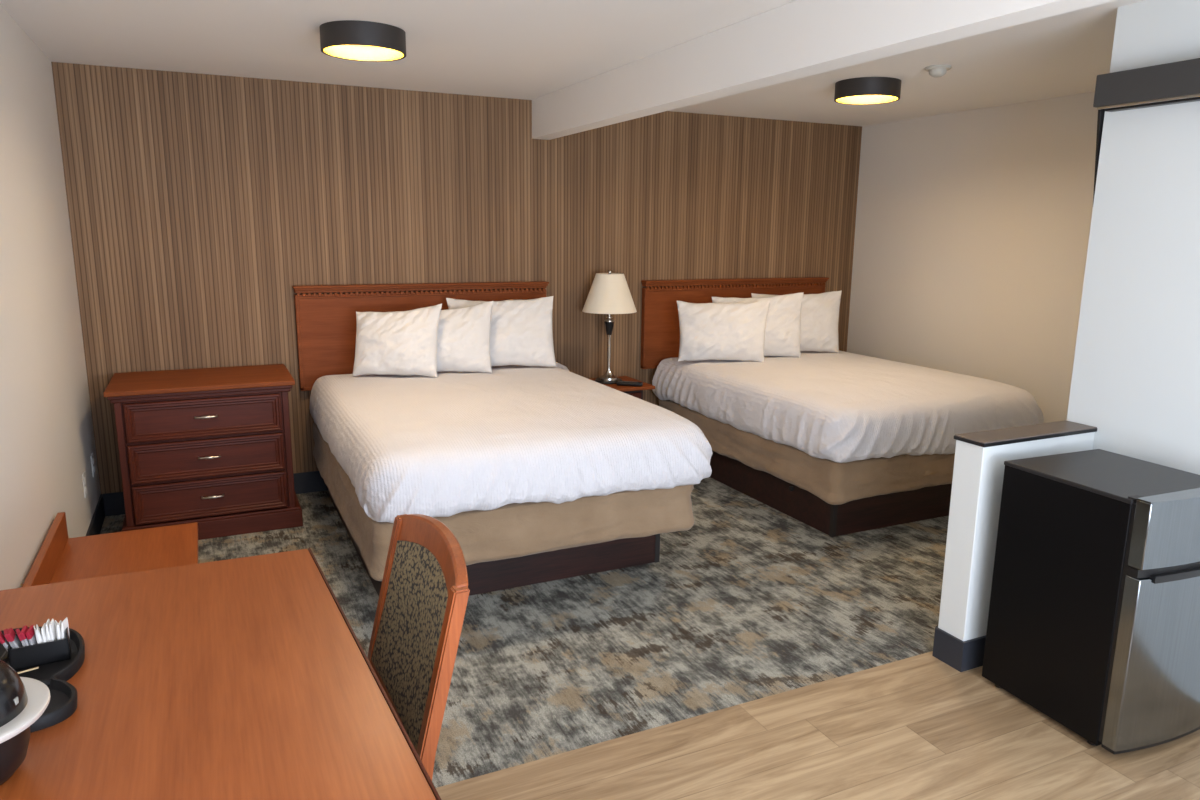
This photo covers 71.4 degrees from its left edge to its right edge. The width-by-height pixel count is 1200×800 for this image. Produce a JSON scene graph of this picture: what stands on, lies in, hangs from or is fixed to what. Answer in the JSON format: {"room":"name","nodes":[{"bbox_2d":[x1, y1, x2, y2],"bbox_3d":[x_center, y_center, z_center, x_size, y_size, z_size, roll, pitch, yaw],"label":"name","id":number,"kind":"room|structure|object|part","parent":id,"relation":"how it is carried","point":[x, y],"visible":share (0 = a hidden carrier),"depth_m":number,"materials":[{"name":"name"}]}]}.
{"room":"hotel room","nodes":[
{"label":"hotel room","id":0,"kind":"room"},
{"bbox_2d":[0,4,99,589],"bbox_3d":[-1.427,0.076,1.540,0.100,2.400,6.500,-5,13,-25],"label":"wall","id":1,"kind":"structure","parent":0,"point":[47,443],"depth_m":3.30,"materials":[{"name":"paint"}]},
{"bbox_2d":[82,472,86,497],"bbox_3d":[-2.530,0.418,4.103,0.010,0.116,0.072,-5,13,-25],"label":"wall outlet","id":2,"kind":"object","parent":1,"relation":"attached to","point":[83,475],"visible":1,"depth_m":4.08,"materials":[{"name":"white plastic"}]},
{"bbox_2d":[90,453,94,476],"bbox_3d":[-2.689,0.344,4.432,0.010,0.116,0.072,-5,13,-25],"label":"wall outlet","id":3,"kind":"object","parent":1,"relation":"attached to","point":[91,456],"visible":1,"depth_m":4.41,"materials":[{"name":"white plastic"}]},
{"bbox_2d":[86,495,104,535],"bbox_3d":[-1.407,1.176,1.828,0.012,0.130,6.388,-5,13,-25],"label":"baseboard","id":4,"kind":"structure","parent":1,"relation":"attached to","point":[96,523],"depth_m":4.39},
{"bbox_2d":[51,62,861,493],"bbox_3d":[-0.405,-0.736,5.593,5.484,2.400,0.100,-5,13,-25],"label":"wall","id":5,"kind":"structure","parent":0,"point":[197,203],"depth_m":5.00,"materials":[{"name":"wood"}]},
{"bbox_2d":[100,471,327,515],"bbox_3d":[-0.392,0.387,5.770,5.284,0.130,0.012,-5,13,-25],"label":"baseboard","id":6,"kind":"structure","parent":5,"relation":"attached to","point":[304,482],"depth_m":5.09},
{"bbox_2d":[292,281,548,390],"bbox_3d":[-1.068,-0.417,5.236,1.585,0.620,0.078,-5,13,-25],"label":"headboard","id":7,"kind":"object","parent":5,"relation":"attached to","point":[325,323],"visible":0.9,"depth_m":5.01,"materials":[{"name":"brown wood"}]},
{"bbox_3d":[-1.065,-0.685,5.182,1.585,0.072,0.078,-5,13,-25],"label":"crown molding","id":8,"kind":"part","parent":7,"relation":"part of","materials":[{"name":"brown wood"}]},
{"bbox_2d":[640,277,828,368],"bbox_3d":[1.028,-0.586,6.213,1.608,0.624,0.078,-5,13,-25],"label":"headboard","id":9,"kind":"object","parent":5,"relation":"attached to","point":[660,328],"visible":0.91,"depth_m":5.98,"materials":[{"name":"brown wood"}]},
{"bbox_3d":[1.030,-0.856,6.159,1.608,0.072,0.078,-5,13,-25],"label":"crown molding","id":10,"kind":"part","parent":9,"relation":"part of","materials":[{"name":"brown wood"}]},
{"bbox_2d":[100,477,948,787],"bbox_3d":[0.238,0.771,4.487,5.484,0.100,3.162,-5,13,-25],"label":"floor","id":11,"kind":"structure","parent":0,"point":[752,601],"depth_m":3.47,"materials":[{"name":"carpet"}]},
{"bbox_2d":[21,512,197,587],"bbox_3d":[-1.636,0.786,2.854,0.492,0.482,1.345,-5,13,-25],"label":"bench","id":12,"kind":"object","parent":11,"relation":"on","point":[60,558],"visible":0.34,"depth_m":3.15,"materials":[{"name":"brown wood"}]},
{"bbox_2d":[103,364,302,539],"bbox_3d":[-2.128,0.271,4.547,0.873,0.808,0.608,-5,13,-25],"label":"dresser","id":13,"kind":"object","parent":11,"relation":"on","point":[211,448],"visible":0.98,"depth_m":4.31,"materials":[{"name":"brown wood"}]},
{"bbox_3d":[-2.128,-0.083,4.483,0.849,0.038,0.584,-5,13,-25],"label":"cornice","id":14,"kind":"part","parent":13,"relation":"part of","materials":[{"name":"brown wood"}]},
{"bbox_3d":[-2.016,0.089,4.271,0.723,0.198,0.024,-5,13,-25],"label":"drawer","id":15,"kind":"part","parent":13,"relation":"part of","materials":[{"name":"brown wood"}]},
{"bbox_3d":[-2.009,0.091,4.258,0.723,0.198,0.017,-5,13,-25],"label":"drawer molding","id":16,"kind":"part","parent":13,"relation":"part of","materials":[{"name":"brown wood"}]},
{"bbox_3d":[-2.018,0.296,4.314,0.723,0.198,0.024,-5,13,-25],"label":"drawer","id":17,"kind":"part","parent":13,"relation":"part of","materials":[{"name":"brown wood"}]},
{"bbox_3d":[-2.011,0.299,4.301,0.723,0.198,0.017,-5,13,-25],"label":"drawer molding","id":18,"kind":"part","parent":13,"relation":"part of","materials":[{"name":"brown wood"}]},
{"bbox_3d":[-2.003,0.086,4.244,0.110,0.015,0.034,-5,13,-25],"label":"handle","id":19,"kind":"part","parent":13,"relation":"part of","materials":[{"name":"silver metal"}]},
{"bbox_3d":[-2.020,0.504,4.356,0.723,0.198,0.024,-5,13,-25],"label":"drawer","id":20,"kind":"part","parent":13,"relation":"part of","materials":[{"name":"brown wood"}]},
{"bbox_3d":[-2.005,0.294,4.287,0.110,0.015,0.034,-5,13,-25],"label":"handle","id":21,"kind":"part","parent":13,"relation":"part of","materials":[{"name":"silver metal"}]},
{"bbox_3d":[-2.014,0.507,4.343,0.723,0.198,0.017,-5,13,-25],"label":"drawer molding","id":22,"kind":"part","parent":13,"relation":"part of","materials":[{"name":"brown wood"}]},
{"bbox_3d":[-2.007,0.502,4.329,0.110,0.015,0.034,-5,13,-25],"label":"handle","id":23,"kind":"part","parent":13,"relation":"part of","materials":[{"name":"silver metal"}]},
{"bbox_2d":[313,422,693,595],"bbox_3d":[-0.636,0.362,4.451,1.524,0.697,2.030,-5,13,-25],"label":"bed","id":24,"kind":"object","parent":11,"relation":"on","point":[512,545],"visible":0.41,"depth_m":3.71,"materials":[{"name":"beige fabric"}]},
{"bbox_2d":[309,362,712,522],"bbox_3d":[-0.570,0.105,4.386,1.638,0.320,2.093,-5,13,-25],"label":"bedspread","id":25,"kind":"object","parent":24,"relation":"on","point":[450,443],"visible":0.95,"depth_m":3.65,"materials":[{"name":"white fabric"}]},
{"bbox_2d":[352,304,441,376],"bbox_3d":[-1.157,-0.342,4.753,0.500,0.410,0.209,1,11,3],"label":"pillow","id":26,"kind":"object","parent":25,"relation":"on","point":[398,342],"visible":1,"depth_m":4.70,"materials":[{"name":"fabric"}]},
{"bbox_2d":[437,301,492,372],"bbox_3d":[-0.903,-0.370,4.904,0.553,0.412,0.213,-1,12,-5],"label":"pillow","id":27,"kind":"object","parent":25,"relation":"on","point":[463,342],"visible":0.62,"depth_m":4.87,"materials":[{"name":"fabric"}]},
{"bbox_2d":[446,296,555,366],"bbox_3d":[-0.604,-0.418,5.122,0.660,0.424,0.217,-2,12,-10],"label":"pillow","id":28,"kind":"object","parent":25,"relation":"on","point":[521,332],"visible":0.63,"depth_m":5.10,"materials":[{"name":"fabric"}]},
{"bbox_2d":[590,376,654,399],"bbox_3d":[0.062,0.174,5.689,0.470,0.588,0.425,-5,13,-25],"label":"nightstand","id":29,"kind":"object","parent":11,"relation":"on","point":[637,392],"visible":0.16,"depth_m":5.54,"materials":[{"name":"brown wood"}]},
{"bbox_2d":[582,270,636,383],"bbox_3d":[0.062,-0.490,5.593,0.364,0.750,0.364,-5,13,-25],"label":"table lamp","id":30,"kind":"object","parent":29,"relation":"on","point":[609,293],"visible":0.98,"depth_m":5.45,"materials":[{"name":"cream fabric"},{"name":"chrome"},{"name":"black plastic"}]},
{"bbox_3d":[0.060,-0.322,5.627,0.030,0.247,0.030,-5,13,-25],"label":"stem","id":31,"kind":"part","parent":30,"relation":"part of","materials":[{"name":"silver metal"}]},
{"bbox_3d":[0.064,-0.691,5.552,0.068,0.340,0.068,-5,13,-25],"label":"finial rod","id":32,"kind":"part","parent":30,"relation":"part of","materials":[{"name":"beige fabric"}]},
{"bbox_3d":[0.064,-0.713,5.548,0.364,0.250,0.364,-5,13,-25],"label":"lamp shade","id":33,"kind":"part","parent":30,"relation":"part of","materials":[{"name":"beige fabric"}]},
{"bbox_2d":[617,381,642,386],"bbox_3d":[0.198,-0.108,5.538,0.170,0.028,0.052,3,12,12],"label":"remote control","id":34,"kind":"object","parent":29,"relation":"on","point":[619,383],"visible":1,"depth_m":5.52,"materials":[{"name":"black plastic"}]},
{"bbox_3d":[0.121,0.049,5.523,0.335,0.180,0.017,-5,13,-25],"label":"drawer","id":35,"kind":"part","parent":29,"relation":"part of","materials":[{"name":"brown wood"}]},
{"bbox_2d":[658,398,954,536],"bbox_3d":[1.464,0.191,5.466,1.516,0.672,1.963,-5,13,-25],"label":"bed","id":36,"kind":"object","parent":11,"relation":"on","point":[833,498],"visible":0.24,"depth_m":4.63,"materials":[{"name":"beige fabric"}]},
{"bbox_2d":[652,351,1042,462],"bbox_3d":[1.498,-0.041,5.402,1.607,0.346,2.005,-5,13,-25],"label":"bedspread","id":37,"kind":"object","parent":36,"relation":"on","point":[841,407],"visible":0.86,"depth_m":4.73,"materials":[{"name":"white fabric"}]},
{"bbox_2d":[677,300,770,361],"bbox_3d":[0.835,-0.465,5.620,0.641,0.403,0.209,0,11,-1],"label":"pillow","id":38,"kind":"object","parent":37,"relation":"on","point":[715,331],"visible":1,"depth_m":5.57,"materials":[{"name":"fabric"}]},
{"bbox_2d":[712,292,803,357],"bbox_3d":[1.108,-0.520,5.807,0.664,0.443,0.204,-1,12,-5],"label":"pillow","id":39,"kind":"object","parent":37,"relation":"on","point":[783,323],"visible":0.44,"depth_m":5.78,"materials":[{"name":"fabric"}]},
{"bbox_2d":[751,290,841,352],"bbox_3d":[1.441,-0.566,6.048,0.694,0.442,0.216,-1,12,-7],"label":"pillow","id":40,"kind":"object","parent":37,"relation":"on","point":[819,312],"visible":0.42,"depth_m":6.02,"materials":[{"name":"fabric"}]},
{"bbox_2d":[0,0,1145,125],"bbox_3d":[0.997,-1.363,2.468,5.484,0.100,6.600,-5,13,-25],"label":"ceiling","id":41,"kind":"structure","parent":0,"point":[514,49],"depth_m":3.74,"materials":[{"name":"paint"}]},
{"bbox_2d":[320,20,405,61],"bbox_3d":[-0.985,-1.491,3.478,0.344,0.090,0.344,-5,13,-25],"label":"ceiling light","id":42,"kind":"object","parent":41,"relation":"attached to","point":[355,40],"visible":1,"depth_m":3.37,"materials":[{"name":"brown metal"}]},
{"bbox_2d":[532,0,1115,139],"bbox_3d":[0.990,-1.198,2.499,0.123,0.235,6.400,-5,13,-25],"label":"ceiling beam","id":43,"kind":"structure","parent":41,"relation":"attached to","point":[797,39],"depth_m":3.08,"materials":[{"name":"paint"}]},
{"bbox_2d":[834,77,900,104],"bbox_3d":[1.459,-1.685,4.557,0.344,0.090,0.344,-5,13,-25],"label":"ceiling light","id":44,"kind":"object","parent":41,"relation":"attached to","point":[862,90],"visible":1,"depth_m":4.44,"materials":[{"name":"brown metal"}]},
{"bbox_2d":[925,65,950,77],"bbox_3d":[1.663,-1.615,4.111,0.124,0.047,0.124,-5,13,-25],"label":"smoke detector","id":45,"kind":"object","parent":41,"relation":"attached to","point":[935,71],"visible":1,"depth_m":4.08,"materials":[{"name":"plastic"}]},
{"bbox_3d":[1.663,-1.631,4.108,0.124,0.014,0.124,-5,13,-25],"label":"mounting plate","id":46,"kind":"part","parent":45,"relation":"part of","materials":[{"name":"plastic"}]},
{"bbox_2d":[436,651,1199,799],"bbox_3d":[0.910,1.439,1.222,3.849,0.101,3.438,-5,13,-25],"label":"floor","id":47,"kind":"structure","parent":0,"point":[919,727],"depth_m":2.59,"materials":[{"name":"brown wood"}]},
{"bbox_2d":[0,548,440,799],"bbox_3d":[-0.717,0.954,1.373,0.884,0.760,1.794,-5,13,-25],"label":"desk","id":48,"kind":"object","parent":47,"relation":"on","point":[244,678],"visible":1,"depth_m":1.51,"materials":[{"name":"brown wood"}]},
{"bbox_2d":[0,660,49,784],"bbox_3d":[-0.960,0.476,1.255,0.224,0.218,0.224,-1,12,-5],"label":"coffee pot","id":49,"kind":"object","parent":48,"relation":"on","point":[23,700],"visible":1,"depth_m":1.26,"materials":[{"name":"black plastic"}]},
{"bbox_3d":[-0.960,0.435,1.247,0.166,0.084,0.166,-1,12,-5],"label":"domed lid","id":50,"kind":"part","parent":49,"relation":"part of","materials":[{"name":"black plastic"}]},
{"bbox_3d":[-0.961,0.535,1.267,0.166,0.098,0.166,-1,12,-5],"label":"pot","id":51,"kind":"part","parent":49,"relation":"part of","materials":[{"name":"black plastic"}]},
{"bbox_2d":[0,627,84,732],"bbox_3d":[-1.130,0.520,1.520,0.336,0.024,0.441,-5,13,-25],"label":"serving tray","id":52,"kind":"object","parent":48,"relation":"on","point":[62,704],"visible":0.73,"depth_m":1.54,"materials":[{"name":"black plastic"}]},
{"bbox_2d":[17,667,38,673],"bbox_3d":[-1.090,0.506,1.524,0.110,0.007,0.005,-7,14,-33],"label":"stick","id":53,"kind":"object","parent":52,"relation":"on","point":[36,667],"visible":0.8,"depth_m":1.54,"materials":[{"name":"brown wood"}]},
{"bbox_2d":[8,627,70,669],"bbox_3d":[-1.083,0.477,1.614,0.096,0.056,0.043,-6,13,-30],"label":"holder","id":54,"kind":"object","parent":52,"relation":"on","point":[57,650],"visible":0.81,"depth_m":1.60,"materials":[{"name":"black plastic"}]},
{"bbox_2d":[0,631,11,651],"bbox_3d":[-1.127,0.473,1.591,0.029,0.067,0.034,-8,14,-36],"label":"packet","id":55,"kind":"object","parent":54,"relation":"in","point":[3,640],"visible":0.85,"depth_m":1.58,"materials":[{"name":"red paper"}]},
{"bbox_2d":[4,629,14,648],"bbox_3d":[-1.119,0.471,1.595,0.025,0.069,0.034,-8,14,-36],"label":"packet","id":56,"kind":"object","parent":54,"relation":"in","point":[5,630],"visible":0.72,"depth_m":1.58,"materials":[{"name":"red paper"}]},
{"bbox_2d":[7,628,22,647],"bbox_3d":[-1.114,0.471,1.597,0.026,0.068,0.032,-6,13,-29],"label":"packet","id":57,"kind":"object","parent":54,"relation":"in","point":[11,636],"visible":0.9,"depth_m":1.59,"materials":[{"name":"red paper"}]},
{"bbox_2d":[15,628,24,646],"bbox_3d":[-1.104,0.472,1.602,0.019,0.065,0.034,-9,15,-40],"label":"packet","id":58,"kind":"object","parent":54,"relation":"in","point":[18,631],"visible":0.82,"depth_m":1.59,"materials":[{"name":"red paper"}]},
{"bbox_2d":[20,625,29,645],"bbox_3d":[-1.097,0.470,1.605,0.018,0.068,0.033,-4,12,-23],"label":"packet","id":59,"kind":"object","parent":54,"relation":"in","point":[25,628],"visible":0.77,"depth_m":1.59,"materials":[{"name":"red paper"}]},
{"bbox_2d":[25,625,37,644],"bbox_3d":[-1.090,0.470,1.609,0.014,0.066,0.033,-3,12,-17],"label":"packet","id":60,"kind":"object","parent":54,"relation":"in","point":[30,634],"visible":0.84,"depth_m":1.60,"materials":[{"name":"red paper"}]},
{"bbox_2d":[33,626,40,643],"bbox_3d":[-1.082,0.469,1.612,0.010,0.066,0.028,-9,15,-39],"label":"packet","id":61,"kind":"object","parent":54,"relation":"in","point":[35,630],"visible":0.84,"depth_m":1.60,"materials":[{"name":"white paper"}]},
{"bbox_2d":[36,625,42,642],"bbox_3d":[-1.080,0.468,1.616,0.012,0.066,0.027,-7,14,-34],"label":"packet","id":62,"kind":"object","parent":54,"relation":"in","point":[37,627],"visible":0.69,"depth_m":1.60,"materials":[{"name":"white paper"}]},
{"bbox_2d":[41,623,46,642],"bbox_3d":[-1.071,0.468,1.617,0.007,0.067,0.028,-4,12,-20],"label":"packet","id":63,"kind":"object","parent":54,"relation":"in","point":[43,629],"visible":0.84,"depth_m":1.60,"materials":[{"name":"white paper"}]},
{"bbox_2d":[45,619,49,641],"bbox_3d":[-1.069,0.464,1.624,0.006,0.072,0.027,-4,12,-22],"label":"packet","id":64,"kind":"object","parent":54,"relation":"in","point":[48,620],"visible":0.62,"depth_m":1.61,"materials":[{"name":"white paper"}]},
{"bbox_2d":[49,619,55,640],"bbox_3d":[-1.062,0.464,1.625,0.006,0.072,0.027,-5,13,-19],"label":"packet","id":65,"kind":"object","parent":54,"relation":"in","point":[52,632],"visible":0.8,"depth_m":1.61,"materials":[{"name":"white paper"}]},
{"bbox_2d":[55,620,60,639],"bbox_3d":[-1.057,0.465,1.629,0.006,0.067,0.027,-9,15,-44],"label":"packet","id":66,"kind":"object","parent":54,"relation":"in","point":[56,622],"visible":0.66,"depth_m":1.62,"materials":[{"name":"white paper"}]},
{"bbox_2d":[56,620,61,639],"bbox_3d":[-1.052,0.466,1.630,0.006,0.066,0.027,-3,12,-17],"label":"packet","id":67,"kind":"object","parent":54,"relation":"in","point":[60,621],"visible":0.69,"depth_m":1.62,"materials":[{"name":"white paper"}]},
{"bbox_2d":[61,617,68,638],"bbox_3d":[-1.046,0.463,1.633,0.007,0.070,0.028,-2,12,-12],"label":"packet","id":68,"kind":"object","parent":54,"relation":"in","point":[64,624],"visible":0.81,"depth_m":1.62,"materials":[{"name":"white paper"}]},
{"bbox_2d":[368,514,469,779],"bbox_3d":[-0.620,0.769,1.932,0.584,0.902,0.524,-5,13,-26],"label":"desk chair","id":69,"kind":"object","parent":47,"relation":"on","point":[424,592],"visible":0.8,"depth_m":1.93,"materials":[{"name":"brown fabric"}]},
{"bbox_3d":[-0.559,0.729,2.233,0.130,0.862,0.038,-5,13,-26],"label":"leg","id":70,"kind":"part","parent":69,"relation":"part of","materials":[{"name":"brown wood"}]},
{"bbox_3d":[-0.484,0.733,1.995,0.042,0.040,0.487,-5,13,-26],"label":"rail","id":71,"kind":"part","parent":69,"relation":"part of","materials":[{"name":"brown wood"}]},
{"bbox_3d":[-0.389,0.357,1.966,0.075,0.104,0.487,-5,13,-26],"label":"crest rail","id":72,"kind":"part","parent":69,"relation":"part of","materials":[{"name":"brown wood"}]},
{"bbox_3d":[-0.340,0.817,1.809,0.130,0.862,0.038,-5,13,-26],"label":"leg","id":73,"kind":"part","parent":69,"relation":"part of","materials":[{"name":"brown wood"}]},
{"bbox_2d":[982,449,1199,754],"bbox_3d":[1.707,0.647,2.801,0.470,0.842,0.541,-4,12,-22],"label":"mini fridge","id":74,"kind":"object","parent":47,"relation":"on","point":[1093,624],"visible":1,"depth_m":2.62,"materials":[{"name":"black metal"}]},
{"bbox_3d":[1.696,0.243,2.758,0.470,0.014,0.459,-4,12,-22],"label":"panel","id":75,"kind":"part","parent":74,"relation":"part of","materials":[{"name":"grey metal"}]},
{"bbox_3d":[1.796,0.789,2.612,0.466,0.564,0.066,-4,12,-22],"label":"door","id":76,"kind":"part","parent":74,"relation":"part of","materials":[{"name":"silver metal"}]},
{"bbox_3d":[1.800,0.383,2.530,0.466,0.206,0.066,-4,12,-22],"label":"door","id":77,"kind":"part","parent":74,"relation":"part of","materials":[{"name":"silver metal"}]},
{"bbox_2d":[847,92,1097,422],"bbox_3d":[2.732,-0.639,5.270,0.100,2.400,3.190,-5,13,-25],"label":"wall","id":78,"kind":"structure","parent":0,"point":[972,227],"depth_m":5.53,"materials":[{"name":"paint"}]},
{"bbox_2d":[932,1,1145,671],"bbox_3d":[2.382,-0.267,3.419,2.348,2.400,0.144,-5,13,-25],"label":"wall","id":79,"kind":"structure","parent":0,"point":[980,456],"depth_m":3.08,"materials":[{"name":"white paint"}]},
{"bbox_3d":[1.586,0.918,3.281,0.613,0.118,0.144,-5,13,-25],"label":"baseboard","id":80,"kind":"part","parent":79,"relation":"part of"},
{"bbox_2d":[1091,0,1199,474],"bbox_3d":[2.644,0.084,1.706,0.100,2.400,3.310,-5,13,-25],"label":"wall","id":81,"kind":"structure","parent":0,"point":[1146,405],"depth_m":2.94,"materials":[{"name":"white paint"}]},
{"bbox_2d":[1093,58,1199,202],"bbox_3d":[2.244,-0.775,2.246,0.140,0.460,1.924,-5,13,-25],"label":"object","id":82,"kind":"object","parent":81,"relation":"attached to","point":[1178,82],"visible":0.97,"depth_m":2.85,"materials":[{"name":"silver metal"}]}
]}

